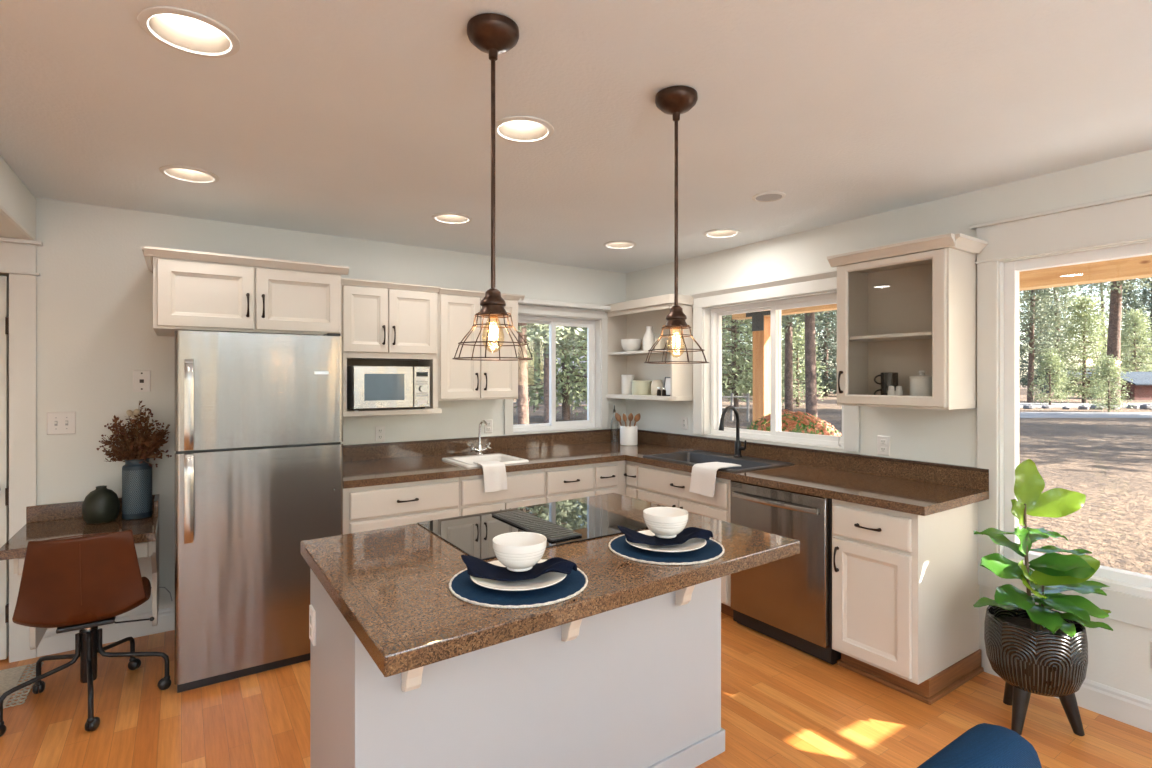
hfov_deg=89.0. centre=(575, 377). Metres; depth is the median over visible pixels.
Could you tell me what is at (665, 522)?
bowl
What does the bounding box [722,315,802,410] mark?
pine tree
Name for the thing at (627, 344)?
serving bowl
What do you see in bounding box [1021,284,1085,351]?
pine tree
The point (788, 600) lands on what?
dishwasher
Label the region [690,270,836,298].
trim
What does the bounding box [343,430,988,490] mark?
backsplash
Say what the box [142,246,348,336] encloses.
upper cabinet
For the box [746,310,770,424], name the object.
porch post
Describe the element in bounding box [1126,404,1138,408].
boulder
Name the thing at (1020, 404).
road
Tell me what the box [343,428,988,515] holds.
countertop
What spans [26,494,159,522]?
backsplash
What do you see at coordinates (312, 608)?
outlet
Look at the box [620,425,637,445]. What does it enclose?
utensil crock
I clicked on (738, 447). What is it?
faucet
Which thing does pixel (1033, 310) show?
pine tree
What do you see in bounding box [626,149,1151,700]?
wall
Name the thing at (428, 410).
shelf
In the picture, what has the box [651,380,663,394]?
jar
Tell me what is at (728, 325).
pine tree
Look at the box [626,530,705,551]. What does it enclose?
plate
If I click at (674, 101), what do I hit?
pendant lamp
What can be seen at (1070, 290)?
pine tree
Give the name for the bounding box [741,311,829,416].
pine tree
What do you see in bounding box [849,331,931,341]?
shelf
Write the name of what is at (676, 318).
socket
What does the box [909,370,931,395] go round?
canister
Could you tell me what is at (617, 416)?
bowl
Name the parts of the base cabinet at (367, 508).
drawer, drawer, handle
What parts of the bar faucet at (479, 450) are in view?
spout, cross handle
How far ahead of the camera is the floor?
2.53 m
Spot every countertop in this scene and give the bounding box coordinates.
[301,493,799,676]
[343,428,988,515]
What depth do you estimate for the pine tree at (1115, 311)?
37.66 m
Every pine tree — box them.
[513,326,586,419]
[517,323,583,424]
[526,323,586,422]
[527,326,561,409]
[528,329,586,368]
[722,315,751,395]
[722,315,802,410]
[724,319,752,383]
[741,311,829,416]
[743,314,804,392]
[781,310,836,420]
[781,315,831,407]
[793,310,836,395]
[804,312,836,393]
[1019,285,1093,396]
[1019,286,1079,402]
[1019,288,1073,389]
[1019,290,1041,316]
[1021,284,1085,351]
[1027,347,1076,404]
[1041,290,1132,402]
[1063,277,1151,404]
[1071,280,1138,358]
[1082,354,1135,412]
[1093,281,1151,371]
[1106,306,1151,371]
[1121,278,1151,370]
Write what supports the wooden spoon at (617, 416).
in the utensil crock
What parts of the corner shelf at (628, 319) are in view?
panel, rail, shelf, panel, shelf, panel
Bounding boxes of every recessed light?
[137,6,239,57]
[159,165,219,182]
[432,212,471,223]
[495,116,553,142]
[603,241,636,248]
[704,228,740,237]
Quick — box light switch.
[47,411,75,434]
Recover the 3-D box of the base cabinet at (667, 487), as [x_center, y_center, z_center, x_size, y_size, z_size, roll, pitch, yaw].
[0.929,1.043,4.043,0.672,0.870,0.852,0,0,-34]
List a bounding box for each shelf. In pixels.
[343,407,441,416]
[605,294,692,400]
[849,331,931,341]
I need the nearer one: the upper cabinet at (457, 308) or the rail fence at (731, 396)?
the upper cabinet at (457, 308)
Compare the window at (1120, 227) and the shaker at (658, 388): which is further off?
the shaker at (658, 388)
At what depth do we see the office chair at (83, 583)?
2.49 m
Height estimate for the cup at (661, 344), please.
0.100 m
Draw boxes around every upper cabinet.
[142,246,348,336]
[341,278,441,416]
[438,288,524,400]
[827,233,987,409]
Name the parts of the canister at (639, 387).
lid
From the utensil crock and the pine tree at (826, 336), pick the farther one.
the pine tree at (826, 336)
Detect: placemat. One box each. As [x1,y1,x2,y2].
[449,559,587,607]
[608,534,724,564]
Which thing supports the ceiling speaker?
attached to the ceiling
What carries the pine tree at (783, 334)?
on the ground
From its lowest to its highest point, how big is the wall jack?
0.125 m
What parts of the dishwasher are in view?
handle, kick plate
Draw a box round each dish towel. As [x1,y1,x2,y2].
[473,461,506,491]
[689,462,740,496]
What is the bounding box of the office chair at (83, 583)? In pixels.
[0,530,170,736]
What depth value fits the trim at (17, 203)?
2.77 m
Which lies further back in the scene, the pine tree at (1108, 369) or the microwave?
the pine tree at (1108, 369)
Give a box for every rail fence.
[513,392,585,413]
[722,393,749,421]
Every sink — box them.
[442,453,528,467]
[643,450,793,471]
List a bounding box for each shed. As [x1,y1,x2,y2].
[531,356,586,404]
[1035,368,1095,392]
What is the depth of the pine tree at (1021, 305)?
75.36 m
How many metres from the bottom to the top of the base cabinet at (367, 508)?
0.870 m
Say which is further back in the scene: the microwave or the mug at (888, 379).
the microwave
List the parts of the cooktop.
downdraft frame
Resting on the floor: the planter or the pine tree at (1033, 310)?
the planter
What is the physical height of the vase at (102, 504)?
0.189 m
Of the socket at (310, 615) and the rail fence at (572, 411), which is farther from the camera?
the rail fence at (572, 411)
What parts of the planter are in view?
leg, leg, leg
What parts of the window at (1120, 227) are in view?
casing, head casing, sill, frame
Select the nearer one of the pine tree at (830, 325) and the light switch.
the light switch
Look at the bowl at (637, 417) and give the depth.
4.90 m
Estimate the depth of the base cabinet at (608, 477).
4.25 m
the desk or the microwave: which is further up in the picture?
the microwave
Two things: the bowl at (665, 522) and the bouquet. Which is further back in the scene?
the bouquet
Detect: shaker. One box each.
[657,387,660,395]
[662,387,665,395]
[888,386,894,394]
[895,386,902,395]
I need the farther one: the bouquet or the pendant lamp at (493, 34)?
the bouquet
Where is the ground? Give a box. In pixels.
[513,384,1151,575]
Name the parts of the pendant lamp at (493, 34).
rod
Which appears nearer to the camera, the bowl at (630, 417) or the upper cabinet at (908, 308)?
the upper cabinet at (908, 308)
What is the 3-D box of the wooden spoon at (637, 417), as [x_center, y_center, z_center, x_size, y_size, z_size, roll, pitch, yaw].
[0.491,0.423,4.912,0.100,0.257,0.027,0,0,23]
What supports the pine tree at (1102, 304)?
on the ground
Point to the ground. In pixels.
(1108, 461)
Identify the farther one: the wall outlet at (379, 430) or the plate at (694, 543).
the wall outlet at (379, 430)
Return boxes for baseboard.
[37,607,174,656]
[984,647,1151,732]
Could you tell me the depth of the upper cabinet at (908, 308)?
3.16 m
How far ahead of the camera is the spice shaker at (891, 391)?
3.11 m
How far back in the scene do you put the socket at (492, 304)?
1.57 m
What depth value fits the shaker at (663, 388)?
4.65 m
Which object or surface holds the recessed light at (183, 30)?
in the ceiling
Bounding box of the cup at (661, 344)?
[655,338,664,348]
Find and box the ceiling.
[0,0,1151,272]
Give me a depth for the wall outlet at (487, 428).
4.57 m
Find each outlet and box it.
[309,605,315,645]
[375,426,384,441]
[484,419,491,432]
[682,417,687,429]
[877,435,889,455]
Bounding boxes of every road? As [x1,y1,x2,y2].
[1019,403,1151,407]
[1019,412,1151,417]
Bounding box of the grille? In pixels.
[756,194,781,200]
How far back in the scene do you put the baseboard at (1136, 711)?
2.54 m
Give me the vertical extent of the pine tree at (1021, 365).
18.753 m
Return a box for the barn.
[1086,372,1151,399]
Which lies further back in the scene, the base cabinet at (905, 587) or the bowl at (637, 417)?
the bowl at (637, 417)
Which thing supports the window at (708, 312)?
in the wall at (1119, 658)
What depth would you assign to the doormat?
2.84 m
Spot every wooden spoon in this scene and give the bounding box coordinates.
[615,413,621,425]
[622,413,626,426]
[628,413,632,426]
[634,413,640,425]
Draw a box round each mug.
[874,372,897,386]
[874,387,895,394]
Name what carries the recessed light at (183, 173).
in the ceiling
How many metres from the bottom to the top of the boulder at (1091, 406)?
0.497 m
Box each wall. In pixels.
[0,198,625,629]
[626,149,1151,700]
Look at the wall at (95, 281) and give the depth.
3.37 m
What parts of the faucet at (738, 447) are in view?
spout, lever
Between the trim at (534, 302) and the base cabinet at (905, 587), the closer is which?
the base cabinet at (905, 587)
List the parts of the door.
head casing, casing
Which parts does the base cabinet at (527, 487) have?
door, door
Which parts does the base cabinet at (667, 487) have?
door, drawer, door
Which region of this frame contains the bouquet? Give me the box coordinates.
[97,401,171,466]
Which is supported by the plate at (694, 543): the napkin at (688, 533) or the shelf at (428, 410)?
the napkin at (688, 533)
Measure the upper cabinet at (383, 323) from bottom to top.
0.863 m
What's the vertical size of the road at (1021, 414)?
0.001 m
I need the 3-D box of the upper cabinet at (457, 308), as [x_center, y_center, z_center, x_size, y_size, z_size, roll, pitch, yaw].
[-0.741,-0.229,4.297,0.654,0.770,0.359,0,0,-34]
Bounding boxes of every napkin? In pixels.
[461,555,576,580]
[617,526,712,545]
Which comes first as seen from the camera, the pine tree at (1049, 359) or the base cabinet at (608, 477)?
the base cabinet at (608, 477)
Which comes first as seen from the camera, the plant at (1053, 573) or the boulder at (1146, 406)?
the plant at (1053, 573)
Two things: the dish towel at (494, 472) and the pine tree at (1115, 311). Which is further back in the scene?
the pine tree at (1115, 311)
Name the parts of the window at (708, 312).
casing, sash, head casing, sash, casing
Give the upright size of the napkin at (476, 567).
0.050 m
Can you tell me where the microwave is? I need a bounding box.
[347,366,429,410]
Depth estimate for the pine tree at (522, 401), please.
14.89 m
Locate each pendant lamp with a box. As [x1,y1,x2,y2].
[452,13,532,360]
[644,86,708,363]
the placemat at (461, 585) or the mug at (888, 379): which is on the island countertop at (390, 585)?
the placemat at (461, 585)
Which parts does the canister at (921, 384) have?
lid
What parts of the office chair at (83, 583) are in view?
leg, leg, seat plate, leg, leg, lever, leg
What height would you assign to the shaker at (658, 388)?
0.068 m
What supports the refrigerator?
on the floor
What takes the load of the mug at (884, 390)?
on the upper cabinet at (908, 308)
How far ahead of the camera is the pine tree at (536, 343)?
19.83 m
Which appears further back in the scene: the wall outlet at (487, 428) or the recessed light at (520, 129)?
the wall outlet at (487, 428)
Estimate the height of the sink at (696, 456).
0.199 m
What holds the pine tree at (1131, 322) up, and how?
on the ground
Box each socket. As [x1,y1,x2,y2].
[310,615,311,637]
[479,288,506,316]
[665,305,687,327]
[880,439,885,443]
[880,447,885,451]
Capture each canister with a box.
[621,375,633,393]
[631,380,651,394]
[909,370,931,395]
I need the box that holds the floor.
[0,612,1151,767]
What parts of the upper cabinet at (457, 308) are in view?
door, handle, crown, door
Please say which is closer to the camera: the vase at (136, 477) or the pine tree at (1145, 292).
the vase at (136, 477)
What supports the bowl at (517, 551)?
on the napkin at (476, 567)
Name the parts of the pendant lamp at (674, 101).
rod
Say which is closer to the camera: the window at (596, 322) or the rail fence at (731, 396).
the window at (596, 322)
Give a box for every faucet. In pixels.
[469,420,491,454]
[719,406,745,456]
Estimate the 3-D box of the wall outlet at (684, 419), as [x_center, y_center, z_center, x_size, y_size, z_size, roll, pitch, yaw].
[0.873,0.363,4.724,0.009,0.100,0.068,0,0,-34]
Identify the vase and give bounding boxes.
[82,485,119,523]
[122,458,151,519]
[643,326,654,349]
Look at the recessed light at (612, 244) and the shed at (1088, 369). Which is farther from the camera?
the shed at (1088, 369)
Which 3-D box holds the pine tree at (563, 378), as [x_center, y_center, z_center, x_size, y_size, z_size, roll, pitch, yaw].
[-0.460,-3.575,24.889,6.884,11.426,6.753,0,0,5]
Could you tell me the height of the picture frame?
0.150 m
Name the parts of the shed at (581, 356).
door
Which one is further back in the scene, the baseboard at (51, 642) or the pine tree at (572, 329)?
the pine tree at (572, 329)
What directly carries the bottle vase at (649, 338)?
on the corner shelf at (628, 319)
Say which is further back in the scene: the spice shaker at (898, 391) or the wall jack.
the wall jack
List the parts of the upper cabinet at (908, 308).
handle, door, crown, floor panel, crown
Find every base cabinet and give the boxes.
[343,477,458,534]
[459,469,544,515]
[545,464,592,502]
[593,461,625,495]
[624,461,638,498]
[638,463,732,616]
[832,499,983,704]
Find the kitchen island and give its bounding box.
[309,568,724,767]
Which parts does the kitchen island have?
baseboard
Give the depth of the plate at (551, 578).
1.57 m
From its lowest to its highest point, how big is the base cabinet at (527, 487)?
0.870 m
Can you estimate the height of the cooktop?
0.016 m
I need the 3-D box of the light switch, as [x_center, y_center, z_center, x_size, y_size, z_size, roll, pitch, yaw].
[-2.778,0.244,3.163,0.120,0.122,0.016,0,0,-34]
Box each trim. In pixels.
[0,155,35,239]
[518,299,610,310]
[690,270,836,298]
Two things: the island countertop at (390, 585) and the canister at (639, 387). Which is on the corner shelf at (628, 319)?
the canister at (639, 387)
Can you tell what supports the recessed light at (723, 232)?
in the ceiling
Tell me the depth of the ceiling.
2.11 m
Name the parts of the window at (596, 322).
casing, sash, frame, head casing, sash, casing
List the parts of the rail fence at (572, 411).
rail, post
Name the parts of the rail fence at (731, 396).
post, rail, rail, post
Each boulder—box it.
[1023,404,1034,408]
[1078,404,1088,409]
[1090,404,1103,409]
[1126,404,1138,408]
[1140,403,1151,409]
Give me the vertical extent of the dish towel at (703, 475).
0.190 m
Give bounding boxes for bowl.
[493,532,546,571]
[615,413,620,421]
[621,339,641,350]
[628,413,632,420]
[634,413,640,421]
[643,507,688,537]
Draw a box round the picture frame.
[664,377,669,395]
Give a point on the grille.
(759, 197)
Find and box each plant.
[747,409,841,435]
[973,459,1112,636]
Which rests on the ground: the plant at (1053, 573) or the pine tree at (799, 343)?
the pine tree at (799, 343)
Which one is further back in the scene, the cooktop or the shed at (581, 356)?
the shed at (581, 356)
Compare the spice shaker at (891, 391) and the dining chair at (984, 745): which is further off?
the spice shaker at (891, 391)
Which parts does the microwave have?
control panel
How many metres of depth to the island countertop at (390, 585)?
1.65 m
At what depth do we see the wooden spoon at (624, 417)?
4.91 m
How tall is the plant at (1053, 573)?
0.724 m
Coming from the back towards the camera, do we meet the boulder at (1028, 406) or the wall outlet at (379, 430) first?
the boulder at (1028, 406)
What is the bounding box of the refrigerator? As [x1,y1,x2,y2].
[175,330,342,692]
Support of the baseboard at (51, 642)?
attached to the wall at (95, 281)
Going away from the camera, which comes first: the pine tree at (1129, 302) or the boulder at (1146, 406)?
the boulder at (1146, 406)
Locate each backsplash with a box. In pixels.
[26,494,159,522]
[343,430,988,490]
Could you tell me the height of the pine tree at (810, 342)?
21.108 m
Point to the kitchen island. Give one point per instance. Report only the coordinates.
(638, 684)
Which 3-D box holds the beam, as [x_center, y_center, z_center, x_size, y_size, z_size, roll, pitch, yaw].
[4.394,-0.812,3.098,0.150,0.260,9.030,0,0,-34]
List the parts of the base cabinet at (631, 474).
drawer, door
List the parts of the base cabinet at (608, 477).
drawer, door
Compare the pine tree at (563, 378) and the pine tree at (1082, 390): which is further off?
the pine tree at (1082, 390)
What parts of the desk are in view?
panel, drawer, frame, panel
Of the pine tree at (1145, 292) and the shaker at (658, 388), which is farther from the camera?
the pine tree at (1145, 292)
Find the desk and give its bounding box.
[0,494,159,649]
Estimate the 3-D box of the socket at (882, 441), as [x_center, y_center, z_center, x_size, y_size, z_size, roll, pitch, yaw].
[1.773,0.368,3.383,0.003,0.028,0.032,0,0,-34]
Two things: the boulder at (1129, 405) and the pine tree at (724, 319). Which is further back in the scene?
the pine tree at (724, 319)
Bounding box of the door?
[0,237,42,662]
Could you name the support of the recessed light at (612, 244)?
in the ceiling
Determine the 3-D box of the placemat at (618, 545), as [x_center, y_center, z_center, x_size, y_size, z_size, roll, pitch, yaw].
[0.299,0.560,1.952,0.380,0.007,0.380,0,0,-34]
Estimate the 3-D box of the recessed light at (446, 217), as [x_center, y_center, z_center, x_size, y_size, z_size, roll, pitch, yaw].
[-0.741,-0.997,3.502,0.238,0.098,0.238,0,0,-34]
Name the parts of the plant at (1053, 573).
stem, stem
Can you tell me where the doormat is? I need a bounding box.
[0,662,43,708]
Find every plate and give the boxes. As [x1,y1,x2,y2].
[470,559,566,590]
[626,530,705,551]
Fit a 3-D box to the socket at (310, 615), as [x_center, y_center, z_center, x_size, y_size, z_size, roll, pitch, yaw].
[-0.895,0.838,1.980,0.002,0.068,0.029,0,0,-34]
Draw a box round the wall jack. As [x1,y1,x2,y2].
[133,370,150,391]
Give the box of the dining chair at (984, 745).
[917,723,1041,767]
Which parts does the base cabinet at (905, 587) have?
handle, handle, door, drawer, shoe molding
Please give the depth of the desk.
3.01 m
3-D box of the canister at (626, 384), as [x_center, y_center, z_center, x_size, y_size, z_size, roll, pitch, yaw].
[0.457,0.056,5.167,0.116,0.173,0.116,0,0,-34]
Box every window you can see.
[504,304,608,434]
[693,277,859,451]
[970,190,1151,629]
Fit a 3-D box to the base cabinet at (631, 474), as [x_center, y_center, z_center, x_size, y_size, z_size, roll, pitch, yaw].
[0.651,1.043,4.456,0.672,0.870,0.140,0,0,-34]
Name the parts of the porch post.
post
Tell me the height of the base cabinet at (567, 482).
0.870 m
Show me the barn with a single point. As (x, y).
(1140, 388)
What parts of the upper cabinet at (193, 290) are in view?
crown, door, crown, handle, handle, door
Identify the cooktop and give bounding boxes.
[417,499,647,559]
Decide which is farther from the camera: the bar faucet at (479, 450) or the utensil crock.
the utensil crock
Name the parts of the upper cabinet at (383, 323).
door, handle, crown, handle, door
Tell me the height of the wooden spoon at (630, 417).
0.255 m
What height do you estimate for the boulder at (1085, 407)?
0.392 m
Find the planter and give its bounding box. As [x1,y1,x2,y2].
[984,606,1087,735]
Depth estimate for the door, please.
3.06 m
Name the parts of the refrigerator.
handle, handle, door, freezer door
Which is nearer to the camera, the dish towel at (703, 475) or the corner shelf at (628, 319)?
the dish towel at (703, 475)
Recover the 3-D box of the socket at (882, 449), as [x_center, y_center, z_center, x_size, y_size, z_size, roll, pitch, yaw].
[1.773,0.412,3.383,0.003,0.028,0.032,0,0,-34]
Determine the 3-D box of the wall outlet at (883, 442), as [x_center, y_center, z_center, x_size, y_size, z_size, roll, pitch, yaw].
[1.776,0.390,3.384,0.009,0.112,0.072,0,0,-34]
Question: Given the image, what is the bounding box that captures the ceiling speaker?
[752,191,785,201]
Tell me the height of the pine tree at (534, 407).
15.351 m
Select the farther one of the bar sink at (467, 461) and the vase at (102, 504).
the bar sink at (467, 461)
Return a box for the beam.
[732,255,1151,319]
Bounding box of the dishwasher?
[730,480,840,664]

